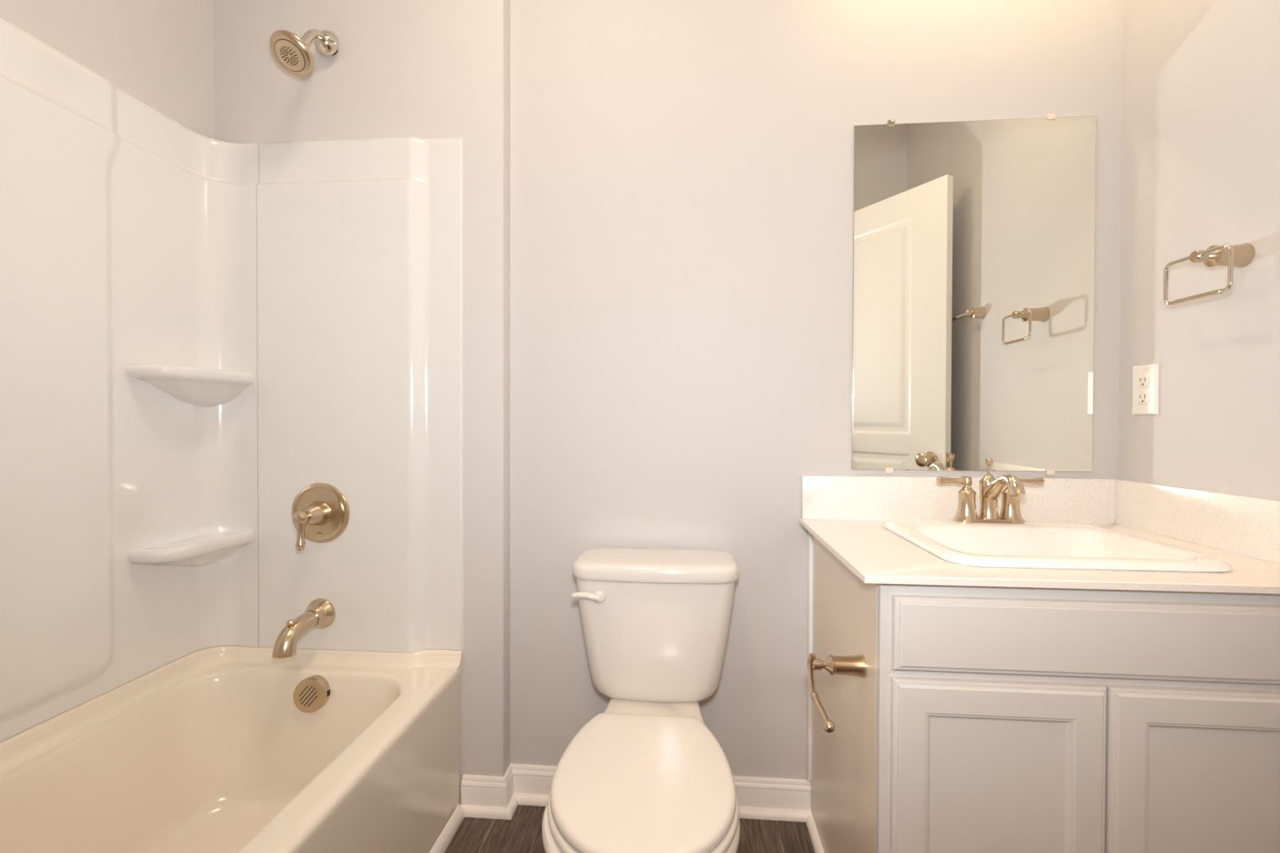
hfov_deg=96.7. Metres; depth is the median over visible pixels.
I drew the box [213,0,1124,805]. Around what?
wall
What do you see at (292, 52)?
showerhead
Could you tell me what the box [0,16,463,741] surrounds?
shower surround
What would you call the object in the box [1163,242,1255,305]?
towel ring
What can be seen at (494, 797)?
baseboard
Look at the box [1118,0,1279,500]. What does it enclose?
wall
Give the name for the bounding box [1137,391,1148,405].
receptacle
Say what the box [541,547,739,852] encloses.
toilet
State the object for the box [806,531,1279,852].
vanity cabinet
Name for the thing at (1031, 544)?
sink
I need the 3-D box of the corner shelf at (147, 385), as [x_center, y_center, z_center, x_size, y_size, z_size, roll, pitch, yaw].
[-1.134,-0.099,1.451,0.132,0.096,0.279,0,1,5]
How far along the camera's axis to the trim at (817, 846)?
1.44 m
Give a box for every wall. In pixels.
[0,0,214,138]
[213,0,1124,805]
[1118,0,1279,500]
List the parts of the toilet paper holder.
roll arm, wall post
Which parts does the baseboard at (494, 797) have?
shoe moulding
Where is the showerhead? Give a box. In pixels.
[269,28,338,77]
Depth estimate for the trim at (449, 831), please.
1.44 m
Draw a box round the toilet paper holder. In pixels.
[806,653,866,733]
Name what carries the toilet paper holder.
attached to the vanity cabinet
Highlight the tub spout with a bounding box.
[271,598,335,658]
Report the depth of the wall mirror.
1.49 m
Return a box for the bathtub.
[0,645,463,852]
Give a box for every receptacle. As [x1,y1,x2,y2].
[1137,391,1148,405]
[1138,375,1148,388]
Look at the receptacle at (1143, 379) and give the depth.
1.38 m
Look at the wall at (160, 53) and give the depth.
1.40 m
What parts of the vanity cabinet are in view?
panel, cabinet door, drawer, cabinet door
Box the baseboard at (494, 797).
[460,763,811,822]
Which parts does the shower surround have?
panel, panel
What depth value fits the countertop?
1.24 m
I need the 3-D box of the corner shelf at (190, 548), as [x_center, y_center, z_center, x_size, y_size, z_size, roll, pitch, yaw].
[-1.135,0.329,1.456,0.132,0.087,0.279,0,1,5]
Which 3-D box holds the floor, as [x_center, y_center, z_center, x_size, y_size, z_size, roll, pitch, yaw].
[-0.100,1.090,0.189,2.657,0.050,3.010,0,1,5]
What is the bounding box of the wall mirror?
[851,113,1096,475]
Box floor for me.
[444,805,814,852]
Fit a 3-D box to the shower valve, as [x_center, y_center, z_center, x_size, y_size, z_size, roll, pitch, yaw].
[-0.875,0.237,1.505,0.165,0.166,0.098,0,1,5]
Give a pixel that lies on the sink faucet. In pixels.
(990, 488)
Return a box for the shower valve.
[291,482,349,551]
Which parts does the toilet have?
flush lever, seat, seat lid, tank, tank lid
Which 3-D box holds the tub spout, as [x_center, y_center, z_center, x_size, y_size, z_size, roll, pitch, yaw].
[-0.880,0.521,1.473,0.083,0.100,0.168,0,1,5]
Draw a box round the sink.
[882,518,1232,573]
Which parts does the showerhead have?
plate, shower arm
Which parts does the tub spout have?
diverter knob, spout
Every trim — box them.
[429,804,463,852]
[805,815,824,852]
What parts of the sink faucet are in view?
lever handle, handle, lift rod, plate, spout, handle, lever handle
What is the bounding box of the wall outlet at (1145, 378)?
[1131,364,1159,414]
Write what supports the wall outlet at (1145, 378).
attached to the wall at (1200, 167)
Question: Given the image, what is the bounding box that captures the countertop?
[799,475,1279,594]
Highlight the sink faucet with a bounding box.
[936,458,1044,524]
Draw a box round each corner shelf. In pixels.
[126,364,254,407]
[127,529,254,566]
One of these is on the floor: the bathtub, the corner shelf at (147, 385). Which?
the bathtub

